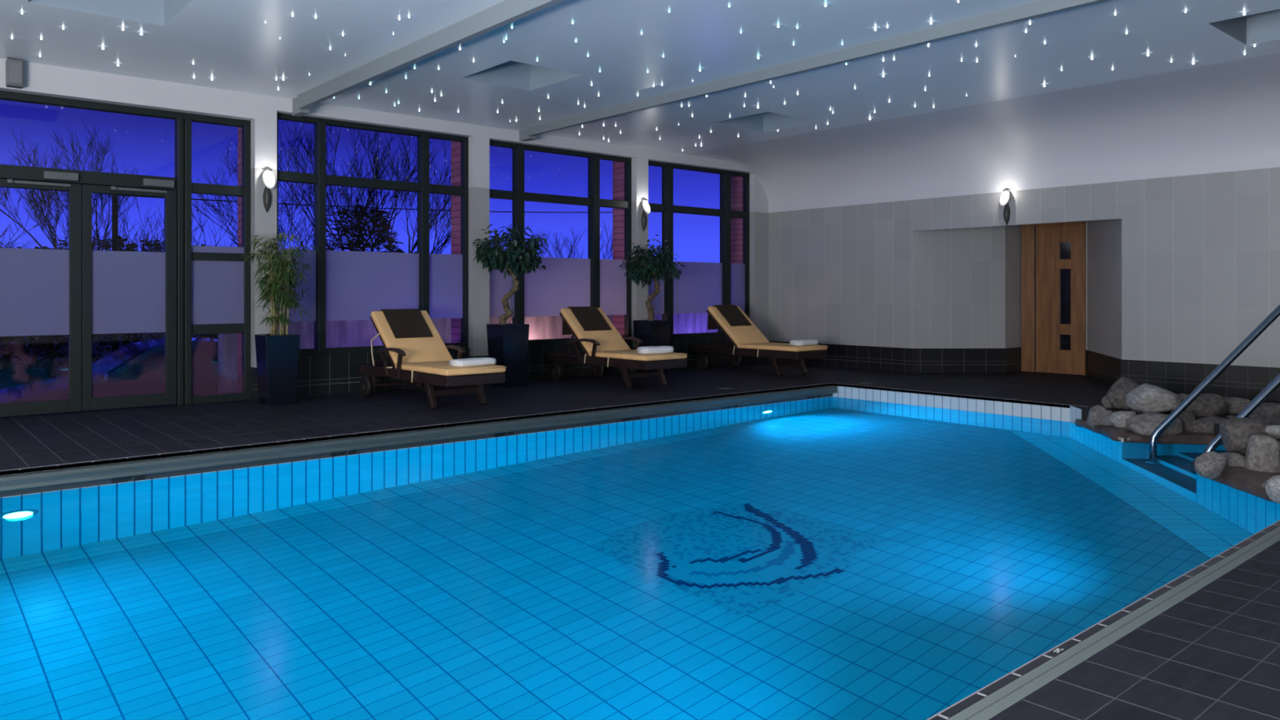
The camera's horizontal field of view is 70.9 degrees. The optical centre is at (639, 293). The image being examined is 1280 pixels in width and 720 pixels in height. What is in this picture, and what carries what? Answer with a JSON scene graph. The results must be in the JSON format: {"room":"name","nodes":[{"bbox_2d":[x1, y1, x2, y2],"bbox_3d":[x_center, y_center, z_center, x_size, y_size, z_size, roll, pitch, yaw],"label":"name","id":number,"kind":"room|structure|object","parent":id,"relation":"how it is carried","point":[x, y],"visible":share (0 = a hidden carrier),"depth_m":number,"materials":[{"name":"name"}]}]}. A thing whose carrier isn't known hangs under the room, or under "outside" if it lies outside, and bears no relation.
{"room":"indoor swimming pool","nodes":[
{"label":"indoor swimming pool","id":0,"kind":"room"},
{"bbox_2d":[254,333,300,405],"bbox_3d":[-3.618,0.755,8.966,0.334,0.690,0.334,0,0,-41],"label":"planter","id":1,"kind":"object","parent":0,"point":[277,354],"depth_m":8.85,"materials":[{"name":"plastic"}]},
{"bbox_2d":[0,57,768,367],"bbox_3d":[-3.569,-0.600,9.789,15.400,3.400,0.420,0,0,-41],"label":"wall","id":2,"kind":"structure","parent":0,"point":[39,79],"depth_m":10.12,"materials":[{"name":"grey paint"}]},
{"bbox_2d":[5,57,23,88],"bbox_3d":[-5.439,-1.920,7.817,0.119,0.251,0.118,0,0,-41],"label":"wall speaker","id":3,"kind":"object","parent":2,"relation":"attached to","point":[14,67],"visible":1,"depth_m":7.78,"materials":[{"name":"grey plastic"}]},
{"bbox_2d":[8,61,22,84],"bbox_3d":[-5.404,-1.910,7.776,0.095,0.180,0.009,0,0,-41],"label":"grille","id":4,"kind":"object","parent":3,"relation":"attached to","point":[15,67],"depth_m":7.77,"materials":[{"name":"grey fabric"}]},
{"bbox_2d":[0,90,250,404],"bbox_3d":[-4.944,-0.343,8.551,2.360,2.885,0.135,0,0,-41],"label":"window","id":5,"kind":"structure","parent":2,"relation":"in","point":[214,282],"depth_m":8.95,"materials":[{"name":"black metal"}]},
{"bbox_2d":[0,170,81,417],"bbox_3d":[-5.454,-0.005,8.057,0.772,2.190,0.145,0,0,-41],"label":"door","id":6,"kind":"structure","parent":5,"relation":"attached to","point":[41,289],"depth_m":8.15,"materials":[{"name":"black metal"}]},
{"bbox_2d":[81,177,177,411],"bbox_3d":[-4.856,-0.005,8.574,0.797,2.190,0.145,0,0,-41],"label":"door","id":7,"kind":"structure","parent":5,"relation":"attached to","point":[122,291],"depth_m":8.58,"materials":[{"name":"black metal"}]},
{"bbox_2d":[262,167,275,213],"bbox_3d":[-3.811,-1.063,9.228,0.132,0.467,0.111,0,0,-41],"label":"wall lamp","id":8,"kind":"object","parent":2,"relation":"attached to","point":[268,179],"visible":1,"depth_m":9.23,"materials":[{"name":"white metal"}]},
{"bbox_2d":[276,112,468,355],"bbox_3d":[-2.989,-0.620,10.204,2.320,2.560,0.130,0,0,-41],"label":"window","id":9,"kind":"structure","parent":2,"relation":"in","point":[344,285],"depth_m":10.22,"materials":[{"name":"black metal"}]},
{"bbox_2d":[237,127,742,392],"bbox_3d":[-1.269,-0.100,12.110,7.884,4.400,0.515,0,0,-41],"label":"pier","id":10,"kind":"object","parent":2,"relation":"attached to","point":[736,182],"depth_m":12.75,"materials":[{"name":"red brick"}]},
{"bbox_2d":[250,336,768,400],"bbox_3d":[-1.074,0.880,11.930,7.925,0.440,0.422,0,0,-41],"label":"baseboard","id":11,"kind":"structure","parent":2,"relation":"attached to","point":[329,373],"depth_m":10.17,"materials":[{"name":"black tile"}]},
{"bbox_2d":[489,139,631,344],"bbox_3d":[-1.040,-0.620,11.887,2.370,2.560,0.130,0,0,-41],"label":"window","id":12,"kind":"structure","parent":2,"relation":"in","point":[593,281],"depth_m":11.98,"materials":[{"name":"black metal"}]},
{"bbox_2d":[641,198,650,231],"bbox_3d":[0.086,-1.103,12.596,0.132,0.467,0.111,0,0,-41],"label":"wall lamp","id":13,"kind":"object","parent":2,"relation":"attached to","point":[646,206],"visible":1,"depth_m":12.60,"materials":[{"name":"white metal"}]},
{"bbox_2d":[648,160,749,338],"bbox_3d":[0.866,-0.620,13.535,2.230,2.560,0.130,0,0,-41],"label":"window","id":14,"kind":"structure","parent":2,"relation":"in","point":[702,285],"depth_m":13.64,"materials":[{"name":"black metal"}]},
{"bbox_2d":[0,383,832,497],"bbox_3d":[-1.795,2.050,7.403,10.965,1.899,0.001,0,0,-41],"label":"wall","id":15,"kind":"structure","parent":0,"point":[766,391],"depth_m":7.00,"materials":[{"name":"tile"}]},
{"bbox_2d":[0,382,832,475],"bbox_3d":[-1.795,1.111,7.419,10.985,0.027,0.024,0,0,-41],"label":"pool edge","id":16,"kind":"structure","parent":15,"relation":"attached to","point":[827,384],"depth_m":7.01,"materials":[{"name":"black tile"}]},
{"bbox_2d":[0,385,837,497],"bbox_3d":[-1.768,1.191,7.371,10.964,0.134,0.084,0,0,-41],"label":"pool edge","id":17,"kind":"object","parent":15,"relation":"attached to","point":[17,484],"visible":1,"depth_m":6.92,"materials":[{"name":"stone"}]},
{"bbox_2d":[111,475,145,483],"bbox_3d":[-3.412,1.237,5.992,0.200,0.036,0.008,0,0,-41],"label":"plaque","id":18,"kind":"object","parent":17,"relation":"attached to","point":[140,477],"visible":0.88,"depth_m":5.99,"materials":[{"name":"black metal"}]},
{"bbox_2d":[330,449,356,457],"bbox_3d":[-2.293,1.237,6.959,0.200,0.036,0.008,0,0,-41],"label":"plaque","id":19,"kind":"object","parent":17,"relation":"attached to","point":[353,451],"visible":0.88,"depth_m":6.96,"materials":[{"name":"black metal"}]},
{"bbox_2d":[493,431,513,437],"bbox_3d":[-1.197,1.237,7.906,0.200,0.036,0.008,0,0,-41],"label":"plaque","id":20,"kind":"object","parent":17,"relation":"attached to","point":[505,433],"visible":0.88,"depth_m":7.91,"materials":[{"name":"black"}]},
{"bbox_2d":[621,416,639,422],"bbox_3d":[-0.092,1.237,8.861,0.240,0.036,0.008,0,0,-41],"label":"plaque","id":21,"kind":"object","parent":17,"relation":"attached to","point":[636,417],"visible":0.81,"depth_m":8.86,"materials":[{"name":"black metal"}]},
{"bbox_2d":[722,404,737,409],"bbox_3d":[0.989,1.237,9.794,0.240,0.036,0.008,0,0,-41],"label":"plaque","id":22,"kind":"object","parent":17,"relation":"attached to","point":[732,406],"visible":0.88,"depth_m":9.79,"materials":[{"name":"black"}]},
{"bbox_2d":[808,395,821,399],"bbox_3d":[2.089,1.237,10.745,0.240,0.036,0.008,0,0,-41],"label":"plaque","id":23,"kind":"object","parent":17,"relation":"attached to","point":[815,396],"visible":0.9,"depth_m":10.75,"materials":[{"name":"black"}]},
{"bbox_2d":[486,323,528,387],"bbox_3d":[-1.569,0.733,10.671,0.370,0.735,0.370,0,0,-41],"label":"planter","id":24,"kind":"object","parent":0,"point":[507,343],"depth_m":10.55,"materials":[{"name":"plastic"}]},
{"bbox_2d":[0,0,1279,154],"bbox_3d":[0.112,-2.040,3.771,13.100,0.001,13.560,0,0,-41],"label":"ceiling","id":25,"kind":"structure","parent":0,"point":[230,42],"depth_m":7.59,"materials":[{"name":"white paint"}]},
{"bbox_2d":[291,0,564,116],"bbox_3d":[0.785,-1.960,4.353,0.120,0.180,13.560,0,0,-41],"label":"ceiling beam","id":26,"kind":"structure","parent":25,"relation":"attached to","point":[505,12],"depth_m":7.15,"materials":[{"name":"grey paint"}]},
{"bbox_2d":[519,0,1109,141],"bbox_3d":[2.919,-1.982,6.196,0.120,0.135,13.560,0,0,-41],"label":"ceiling beam","id":27,"kind":"structure","parent":25,"relation":"attached to","point":[1042,7],"depth_m":7.57,"materials":[{"name":"grey paint"}]},
{"bbox_2d":[685,53,1279,212],"bbox_3d":[5.770,-1.665,8.660,1.855,0.750,13.560,0,0,-41],"label":"cove","id":28,"kind":"object","parent":25,"relation":"attached to","point":[1224,117],"visible":1,"depth_m":10.53,"materials":[{"name":"grey paint"}]},
{"bbox_2d":[0,362,1279,719],"bbox_3d":[1.291,2.250,5.048,16.555,2.300,13.950,0,0,-41],"label":"floor","id":29,"kind":"structure","parent":0,"point":[1214,654],"depth_m":6.91,"materials":[{"name":"tile"}]},
{"bbox_2d":[240,232,319,405],"bbox_3d":[-3.612,0.250,9.000,0.788,1.700,0.665,0,0,41],"label":"bamboo","id":30,"kind":"object","parent":29,"relation":"on","point":[277,354],"visible":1,"depth_m":8.88,"materials":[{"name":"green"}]},
{"bbox_2d":[0,388,702,457],"bbox_3d":[-3.525,1.101,6.680,11.400,0.006,0.014,0,0,-41],"label":"drain","id":31,"kind":"object","parent":29,"relation":"on","point":[699,388],"visible":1,"depth_m":7.37,"materials":[{"name":"black metal"}]},
{"bbox_2d":[356,308,506,408],"bbox_3d":[-2.188,0.640,9.239,0.750,0.941,2.017,0,0,-41],"label":"sun lounger","id":32,"kind":"object","parent":29,"relation":"on","point":[417,353],"visible":0.97,"depth_m":9.29,"materials":[{"name":"beige fabric"}]},
{"bbox_2d":[370,310,453,364],"bbox_3d":[-2.409,0.470,9.494,0.644,0.562,0.645,0,0,-41],"label":"cushion","id":33,"kind":"object","parent":32,"relation":"on","point":[414,332],"depth_m":9.45,"materials":[{"name":"beige fabric"}]},
{"bbox_2d":[395,360,506,376],"bbox_3d":[-1.887,0.733,8.890,0.644,0.062,1.080,0,0,-41],"label":"seat cushion","id":34,"kind":"object","parent":32,"relation":"on","point":[415,367],"depth_m":8.63,"materials":[{"name":"beige fabric"}]},
{"bbox_2d":[448,357,496,367],"bbox_3d":[-1.624,0.666,8.719,0.200,0.075,0.436,0,0,43],"label":"folded towel","id":35,"kind":"object","parent":32,"relation":"on","point":[473,362],"visible":1,"depth_m":8.62,"materials":[{"name":"white fabric"}]},
{"bbox_2d":[471,213,548,387],"bbox_3d":[-1.538,0.067,10.723,0.919,2.067,0.921,0,0,-6],"label":"potted ficus","id":36,"kind":"object","parent":29,"relation":"on","point":[507,343],"visible":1,"depth_m":10.54,"materials":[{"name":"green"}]},
{"bbox_2d":[544,306,688,388],"bbox_3d":[-0.340,0.640,11.061,0.750,0.941,2.017,0,0,-41],"label":"sun lounger","id":37,"kind":"object","parent":29,"relation":"on","point":[602,344],"visible":1,"depth_m":11.11,"materials":[{"name":"beige fabric"}]},
{"bbox_2d":[560,307,630,353],"bbox_3d":[-0.560,0.470,11.316,0.644,0.562,0.645,0,0,-41],"label":"cushion","id":38,"kind":"object","parent":37,"relation":"on","point":[586,323],"depth_m":11.26,"materials":[{"name":"beige fabric"}]},
{"bbox_2d":[588,349,687,360],"bbox_3d":[-0.038,0.733,10.712,0.644,0.062,1.080,0,0,-41],"label":"seat cushion","id":39,"kind":"object","parent":37,"relation":"on","point":[593,354],"depth_m":10.47,"materials":[{"name":"beige fabric"}]},
{"bbox_2d":[636,346,673,354],"bbox_3d":[0.175,0.659,10.461,0.416,0.089,0.200,0,0,-37],"label":"folded towel","id":40,"kind":"object","parent":37,"relation":"on","point":[644,349],"visible":1,"depth_m":10.37,"materials":[{"name":"white fabric"}]},
{"bbox_2d":[619,234,685,374],"bbox_3d":[0.190,0.155,12.214,0.871,1.890,0.910,0,0,17],"label":"potted ficus","id":41,"kind":"object","parent":29,"relation":"on","point":[652,332],"visible":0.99,"depth_m":12.04,"materials":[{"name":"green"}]},
{"bbox_2d":[718,387,733,389],"bbox_3d":[0.990,1.100,10.371,0.160,0.008,0.160,0,0,-41],"label":"floor drain","id":42,"kind":"object","parent":29,"relation":"on","point":[718,388],"visible":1,"depth_m":10.36,"materials":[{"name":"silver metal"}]},
{"bbox_2d":[690,304,828,375],"bbox_3d":[1.639,0.640,12.679,0.750,0.941,2.017,0,0,-41],"label":"sun lounger","id":43,"kind":"object","parent":29,"relation":"on","point":[746,339],"visible":0.98,"depth_m":12.72,"materials":[{"name":"brown wood"}]},
{"bbox_2d":[707,306,768,345],"bbox_3d":[1.419,0.470,12.934,0.644,0.562,0.645,0,0,-41],"label":"cushion","id":44,"kind":"object","parent":43,"relation":"on","point":[733,322],"depth_m":12.87,"materials":[{"name":"beige fabric"}]},
{"bbox_2d":[737,342,826,351],"bbox_3d":[1.941,0.733,12.329,0.644,0.062,1.080,0,0,-41],"label":"seat cushion","id":45,"kind":"object","parent":43,"relation":"on","point":[741,346],"depth_m":12.11,"materials":[{"name":"beige fabric"}]},
{"bbox_2d":[789,339,818,346],"bbox_3d":[2.211,0.664,12.113,0.416,0.080,0.200,0,0,-44],"label":"folded towel","id":46,"kind":"object","parent":43,"relation":"on","point":[797,342],"visible":1,"depth_m":12.01,"materials":[{"name":"white fabric"}]},
{"bbox_2d":[854,382,874,384],"bbox_3d":[2.756,1.100,10.959,0.170,0.008,0.200,0,0,-41],"label":"floor drain","id":47,"kind":"object","parent":29,"relation":"on","point":[863,383],"visible":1,"depth_m":10.95,"materials":[{"name":"grey metal"}]},
{"bbox_2d":[1075,418,1135,441],"bbox_3d":[4.425,1.223,8.084,0.663,0.101,0.946,0,0,6],"label":"stone ledge","id":48,"kind":"object","parent":29,"relation":"on","point":[1113,433],"visible":0.39,"depth_m":7.89,"materials":[{"name":"brown stone"}]},
{"bbox_2d":[1086,404,1107,427],"bbox_3d":[4.176,1.126,8.188,0.208,0.214,0.147,0,0,0],"label":"boulder","id":49,"kind":"object","parent":48,"relation":"on","point":[1095,412],"visible":0.73,"depth_m":8.13,"materials":[{"name":"grey stone"}]},
{"bbox_2d":[1102,410,1113,425],"bbox_3d":[4.210,1.127,8.059,0.119,0.155,0.095,0,0,0],"label":"boulder","id":50,"kind":"object","parent":48,"relation":"on","point":[1105,417],"visible":0.75,"depth_m":8.04,"materials":[{"name":"grey stone"}]},
{"bbox_2d":[1109,410,1136,427],"bbox_3d":[4.295,1.133,7.967,0.233,0.183,0.180,0,0,0],"label":"boulder","id":51,"kind":"object","parent":48,"relation":"on","point":[1118,419],"visible":0.56,"depth_m":7.91,"materials":[{"name":"grey stone"}]},
{"bbox_2d":[1125,413,1182,435],"bbox_3d":[4.412,1.145,7.723,0.430,0.239,0.334,0,0,0],"label":"boulder","id":52,"kind":"object","parent":48,"relation":"on","point":[1145,424],"visible":0.72,"depth_m":7.62,"materials":[{"name":"grey stone"}]},
{"bbox_2d":[1101,395,1111,408],"bbox_3d":[4.525,1.058,8.659,0.139,0.152,0.145,0,0,0],"label":"boulder","id":53,"kind":"object","parent":29,"relation":"on","point":[1104,402],"visible":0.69,"depth_m":8.62,"materials":[{"name":"grey stone"}]},
{"bbox_2d":[946,525,1279,719],"bbox_3d":[1.906,1.109,3.235,11.114,0.019,0.070,0,0,-41],"label":"drain grating","id":54,"kind":"object","parent":29,"relation":"on","point":[1005,697],"visible":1,"depth_m":2.86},
{"bbox_2d":[1106,376,1139,409],"bbox_3d":[4.656,0.981,8.615,0.366,0.361,0.281,0,0,0],"label":"boulder","id":55,"kind":"object","parent":29,"relation":"on","point":[1117,393],"visible":0.59,"depth_m":8.55,"materials":[{"name":"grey stone"}]},
{"bbox_2d":[1124,383,1181,414],"bbox_3d":[4.750,0.982,8.294,0.460,0.306,0.375,0,0,4],"label":"boulder","id":56,"kind":"object","parent":29,"relation":"on","point":[1145,397],"visible":0.83,"depth_m":8.17,"materials":[{"name":"grey stone"}]},
{"bbox_2d":[1177,393,1188,400],"bbox_3d":[5.030,1.017,8.344,0.226,0.170,0.164,0,0,0],"label":"boulder","id":57,"kind":"object","parent":29,"relation":"on","point":[1182,396],"visible":0.14,"depth_m":8.33,"materials":[{"name":"grey stone"}]},
{"bbox_2d":[1179,393,1229,416],"bbox_3d":[5.117,1.032,8.165,0.425,0.249,0.304,0,0,0],"label":"boulder","id":58,"kind":"object","parent":29,"relation":"on","point":[1206,404],"visible":0.65,"depth_m":8.05,"materials":[{"name":"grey stone"}]},
{"bbox_2d":[1225,415,1235,418],"bbox_3d":[5.244,1.135,7.950,0.189,0.120,0.189,0,0,0],"label":"boulder","id":59,"kind":"object","parent":29,"relation":"on","point":[1227,416],"visible":0.23,"depth_m":7.91,"materials":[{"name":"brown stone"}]},
{"bbox_2d":[1191,459,1279,502],"bbox_3d":[4.237,1.220,5.807,0.832,0.116,1.122,0,0,11],"label":"stone ledge","id":60,"kind":"object","parent":29,"relation":"on","point":[1251,482],"visible":0.44,"depth_m":5.81,"materials":[{"name":"stone"}]},
{"bbox_2d":[1194,451,1227,479],"bbox_3d":[3.814,1.146,5.998,0.204,0.180,0.156,0,0,0],"label":"boulder","id":61,"kind":"object","parent":60,"relation":"on","point":[1210,464],"visible":1,"depth_m":5.95,"materials":[{"name":"grey stone"}]},
{"bbox_2d":[1219,452,1245,467],"bbox_3d":[4.047,1.153,6.120,0.192,0.145,0.160,0,0,0],"label":"boulder","id":62,"kind":"object","parent":60,"relation":"on","point":[1233,459],"visible":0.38,"depth_m":6.07,"materials":[{"name":"grey stone"}]},
{"bbox_2d":[1218,417,1269,455],"bbox_3d":[4.255,1.009,6.291,0.322,0.260,0.247,0,0,0],"label":"boulder","id":63,"kind":"object","parent":60,"relation":"on","point":[1235,433],"visible":0.74,"depth_m":6.22,"materials":[{"name":"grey stone"}]},
{"bbox_2d":[1265,425,1279,439],"bbox_3d":[4.410,0.959,6.211,0.207,0.102,0.141,0,0,0],"label":"boulder","id":64,"kind":"object","parent":63,"relation":"on","point":[1273,431],"visible":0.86,"depth_m":6.17,"materials":[{"name":"grey stone"}]},
{"bbox_2d":[1244,434,1279,472],"bbox_3d":[4.167,1.099,5.980,0.246,0.319,0.189,0,0,19],"label":"boulder","id":65,"kind":"object","parent":60,"relation":"on","point":[1262,450],"visible":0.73,"depth_m":5.92,"materials":[{"name":"grey stone"}]},
{"bbox_2d":[1278,443,1279,465],"bbox_3d":[4.205,1.054,5.749,0.245,0.276,0.192,0,0,0],"label":"boulder","id":66,"kind":"object","parent":60,"relation":"on","point":[1279,443],"visible":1,"depth_m":5.75,"materials":[{"name":"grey stone"}]},
{"bbox_2d":[1225,396,1251,413],"bbox_3d":[5.524,1.056,8.341,0.330,0.188,0.256,0,0,0],"label":"boulder","id":67,"kind":"object","parent":29,"relation":"on","point":[1237,405],"visible":0.34,"depth_m":8.23,"materials":[{"name":"grey stone"}]},
{"bbox_2d":[1261,480,1267,487],"bbox_3d":[3.884,1.214,5.550,0.097,0.119,0.079,0,0,0],"label":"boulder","id":68,"kind":"object","parent":29,"relation":"on","point":[1264,483],"visible":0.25,"depth_m":5.55,"materials":[{"name":"grey stone"}]},
{"bbox_2d":[1265,475,1279,503],"bbox_3d":[3.809,1.160,5.291,0.214,0.177,0.152,0,0,0],"label":"boulder","id":69,"kind":"object","parent":29,"relation":"on","point":[1272,487],"visible":1,"depth_m":5.28,"materials":[{"name":"grey stone"}]},
{"bbox_2d":[633,320,671,374],"bbox_3d":[0.164,0.733,12.168,0.370,0.735,0.370,0,0,-41],"label":"planter","id":70,"kind":"object","parent":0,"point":[652,332],"depth_m":12.04,"materials":[{"name":"black"}]},
{"bbox_2d":[832,383,1070,422],"bbox_3d":[3.288,2.050,9.907,0.001,1.899,2.858,0,0,-41],"label":"wall","id":71,"kind":"structure","parent":0,"point":[1053,412],"depth_m":9.71,"materials":[{"name":"tile"}]},
{"bbox_2d":[832,382,1085,407],"bbox_3d":[3.345,1.113,9.862,0.028,0.031,3.049,0,0,-41],"label":"pool edge","id":72,"kind":"structure","parent":71,"relation":"attached to","point":[860,386],"depth_m":9.74,"materials":[{"name":"black tile"}]},
{"bbox_2d":[768,167,1279,374],"bbox_3d":[7.020,-0.150,9.767,1.485,2.500,13.600,0,0,-41],"label":"wall","id":73,"kind":"structure","parent":0,"point":[1183,268],"depth_m":11.49,"materials":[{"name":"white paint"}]},
{"bbox_2d":[999,188,1010,225],"bbox_3d":[4.605,-1.093,11.341,0.111,0.467,0.132,0,0,-41],"label":"wall lamp","id":74,"kind":"object","parent":73,"relation":"attached to","point":[1005,196],"visible":1,"depth_m":11.34,"materials":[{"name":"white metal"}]},
{"bbox_2d":[768,341,1279,400],"bbox_3d":[7.016,0.930,9.763,1.497,0.340,13.600,0,0,-41],"label":"baseboard","id":75,"kind":"structure","parent":73,"relation":"attached to","point":[1236,381],"depth_m":12.39,"materials":[{"name":"black tile"}]},
{"bbox_2d":[1021,221,1085,374],"bbox_3d":[5.691,0.040,12.388,0.070,2.120,0.865,0,0,-41],"label":"door","id":76,"kind":"structure","parent":73,"relation":"in","point":[1060,246],"depth_m":12.37,"materials":[{"name":"brown wood"}]},
{"bbox_2d":[1070,405,1279,442],"bbox_3d":[4.672,2.050,6.818,1.330,1.900,3.894,0,0,6],"label":"wall","id":77,"kind":"structure","parent":0,"point":[1075,413],"depth_m":8.68,"materials":[{"name":"tile"}]},
{"bbox_2d":[1123,431,1223,444],"bbox_3d":[4.697,1.224,7.642,1.194,0.102,0.269,0,0,6],"label":"stone ledge","id":78,"kind":"object","parent":77,"relation":"attached to","point":[1184,437],"visible":0.51,"depth_m":7.55,"materials":[{"name":"brown stone"}]},
{"bbox_2d":[1177,411,1195,431],"bbox_3d":[4.716,1.148,7.779,0.151,0.249,0.148,0,0,44],"label":"boulder","id":79,"kind":"object","parent":78,"relation":"on","point":[1186,417],"visible":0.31,"depth_m":7.73,"materials":[{"name":"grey stone"}]},
{"bbox_2d":[1187,415,1226,432],"bbox_3d":[4.882,1.159,7.705,0.362,0.215,0.274,0,0,0],"label":"boulder","id":80,"kind":"object","parent":78,"relation":"on","point":[1206,424],"visible":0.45,"depth_m":7.64,"materials":[{"name":"grey stone"}]},
{"bbox_2d":[1247,402,1279,425],"bbox_3d":[4.900,0.955,6.961,0.407,0.213,0.294,0,0,0],"label":"boulder","id":81,"kind":"object","parent":77,"relation":"on","point":[1268,412],"visible":0.45,"depth_m":6.86,"materials":[{"name":"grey stone"}]},
{"bbox_3d":[0.007,2.050,5.319,10.965,1.900,5.510,0,0,-41],"label":"wall","id":82,"kind":"structure","parent":0,"visible":0},
{"bbox_2d":[0,396,1279,719],"bbox_3d":[0.017,1.263,5.328,10.992,0.001,5.510,0,0,-41],"label":"pool water","id":83,"kind":"object","parent":82,"relation":"in","point":[830,557],"visible":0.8,"depth_m":4.14,"materials":[{"name":"blue liquid"}]},
{"bbox_2d":[926,520,1279,719],"bbox_3d":[0.965,1.113,2.489,8.714,0.033,0.031,0,0,-41],"label":"pool edge","id":84,"kind":"structure","parent":82,"relation":"attached to","point":[975,697],"depth_m":2.89,"materials":[{"name":"black tile"}]},
{"bbox_3d":[0.007,2.564,5.319,10.965,0.680,5.510,0,0,-41],"label":"floor","id":85,"kind":"structure","parent":0,"visible":0},
{"bbox_3d":[4.685,2.220,6.939,1.821,1.560,1.825,0,0,-41],"label":"steps","id":86,"kind":"structure","parent":85,"relation":"on","visible":0},
{"bbox_2d":[1149,304,1279,445],"bbox_3d":[4.910,1.043,7.389,1.429,2.013,0.119,0,0,6],"label":"handrail","id":87,"kind":"object","parent":86,"relation":"on","point":[1153,437],"visible":0.54,"depth_m":7.39,"materials":[{"name":"silver metal"}]},
{"bbox_2d":[1203,373,1279,453],"bbox_3d":[4.811,1.031,6.524,1.429,2.038,0.119,0,0,6],"label":"handrail","id":88,"kind":"object","parent":86,"relation":"on","point":[1274,384],"visible":0.23,"depth_m":6.54,"materials":[{"name":"silver metal"}]},
{"label":"outside","id":89,"kind":"structure","parent":0,"visible":0},
{"bbox_2d":[0,332,217,389],"bbox_3d":[-31.136,2.100,58.974,150.000,0.001,110.040,0,0,-41],"label":"ground","id":90,"kind":"structure","parent":89,"point":[11,380],"depth_m":27.15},
{"bbox_2d":[0,334,67,373],"bbox_3d":[-16.948,0.785,23.533,2.840,2.807,4.044,0,0,44],"label":"bush","id":91,"kind":"object","parent":90,"relation":"on","point":[8,356],"visible":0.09,"depth_m":23.75,"materials":[{"name":"black plant"}]},
{"bbox_2d":[0,213,108,384],"bbox_3d":[-11.362,0.339,16.214,2.676,3.631,4.123,0,0,-6],"label":"bare tree","id":92,"kind":"object","parent":90,"relation":"on","point":[28,376],"visible":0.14,"depth_m":16.68,"materials":[{"name":"black plant"}]},
{"bbox_2d":[0,117,137,375],"bbox_3d":[-13.143,-1.056,20.537,2.923,6.420,4.761,0,0,-11],"label":"bare tree","id":93,"kind":"object","parent":90,"relation":"on","point":[42,201],"visible":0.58,"depth_m":20.55,"materials":[{"name":"black plant"}]},
{"bbox_2d":[0,245,149,377],"bbox_3d":[-15.101,0.472,22.976,4.679,3.356,2.995,0,0,-33],"label":"bush","id":94,"kind":"object","parent":90,"relation":"on","point":[50,368],"visible":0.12,"depth_m":22.69,"materials":[{"name":"black plant"}]},
{"bbox_2d":[0,337,217,403],"bbox_3d":[-6.850,1.385,13.046,4.347,1.430,1.860,0,0,-41],"label":"car","id":95,"kind":"object","parent":90,"relation":"on","point":[137,367],"visible":0.16,"depth_m":12.26,"materials":[{"name":"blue paint"}]},
{"bbox_2d":[104,373,119,382],"bbox_3d":[-6.947,1.110,11.825,0.150,0.120,0.140,0,0,-41],"label":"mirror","id":96,"kind":"object","parent":95,"relation":"attached to","point":[108,377],"depth_m":11.78,"materials":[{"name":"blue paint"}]},
{"bbox_2d":[2,235,217,368],"bbox_3d":[-14.483,0.263,25.422,3.829,3.773,6.275,0,0,41],"label":"bush","id":97,"kind":"object","parent":90,"relation":"on","point":[128,338],"visible":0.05,"depth_m":25.18,"materials":[{"name":"black plant"}]},
{"bbox_2d":[58,196,205,342],"bbox_3d":[-13.178,-0.153,22.748,3.391,4.610,2.357,0,0,5],"label":"bare tree","id":98,"kind":"object","parent":90,"relation":"on","point":[135,339],"visible":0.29,"depth_m":22.73,"materials":[{"name":"black plant"}]},
{"bbox_2d":[109,244,217,342],"bbox_3d":[-12.237,0.377,26.086,5.566,3.580,3.317,0,0,-37],"label":"bush","id":99,"kind":"object","parent":90,"relation":"on","point":[210,335],"visible":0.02,"depth_m":25.54,"materials":[{"name":"black plant"}]},
{"bbox_2d":[121,199,298,338],"bbox_3d":[-10.424,-0.042,22.216,4.070,4.393,2.766,0,0,-23],"label":"bare tree","id":100,"kind":"object","parent":90,"relation":"on","point":[213,335],"visible":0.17,"depth_m":21.68,"materials":[{"name":"black plant"}]},
{"bbox_2d":[163,122,383,251],"bbox_3d":[-8.774,-1.103,21.576,4.902,6.518,3.790,0,0,-41],"label":"bare tree","id":101,"kind":"object","parent":90,"relation":"on","point":[309,237],"visible":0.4,"depth_m":21.67,"materials":[{"name":"black plant"}]},
{"bbox_2d":[313,204,403,252],"bbox_3d":[-7.581,-0.136,24.969,3.632,4.598,2.173,0,0,-44],"label":"bush","id":102,"kind":"object","parent":90,"relation":"on","point":[383,217],"visible":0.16,"depth_m":24.86,"materials":[{"name":"black plant"}]},
{"bbox_2d":[278,120,451,253],"bbox_3d":[-6.004,-1.261,20.102,5.276,6.842,4.673,0,0,-28],"label":"bare tree","id":103,"kind":"object","parent":90,"relation":"on","point":[377,162],"visible":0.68,"depth_m":19.62,"materials":[{"name":"black plant"}]},
{"bbox_2d":[111,194,661,351],"bbox_3d":[-4.710,-0.800,30.292,22.952,5.800,0.140,0,0,-41],"label":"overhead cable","id":104,"kind":"object","parent":90,"relation":"on","point":[114,229],"visible":0.3,"depth_m":22.82,"materials":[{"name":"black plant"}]},
{"bbox_2d":[217,312,719,393],"bbox_3d":[-0.919,1.110,14.140,10.900,1.980,0.320,0,0,-41],"label":"wall","id":105,"kind":"structure","parent":90,"relation":"on","point":[345,333],"depth_m":11.62,"materials":[{"name":"white paint"}]},
{"bbox_2d":[492,226,553,257],"bbox_3d":[-5.156,-0.323,38.219,2.559,4.955,2.742,0,0,42],"label":"bare tree","id":106,"kind":"object","parent":90,"relation":"on","point":[508,227],"visible":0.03,"depth_m":38.20,"materials":[{"name":"black plant"}]},
{"bbox_2d":[530,221,613,259],"bbox_3d":[-2.918,-0.456,37.025,3.897,5.214,3.107,0,0,12],"label":"bare tree","id":107,"kind":"object","parent":90,"relation":"on","point":[557,240],"visible":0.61,"depth_m":37.48,"materials":[{"name":"black plant"}]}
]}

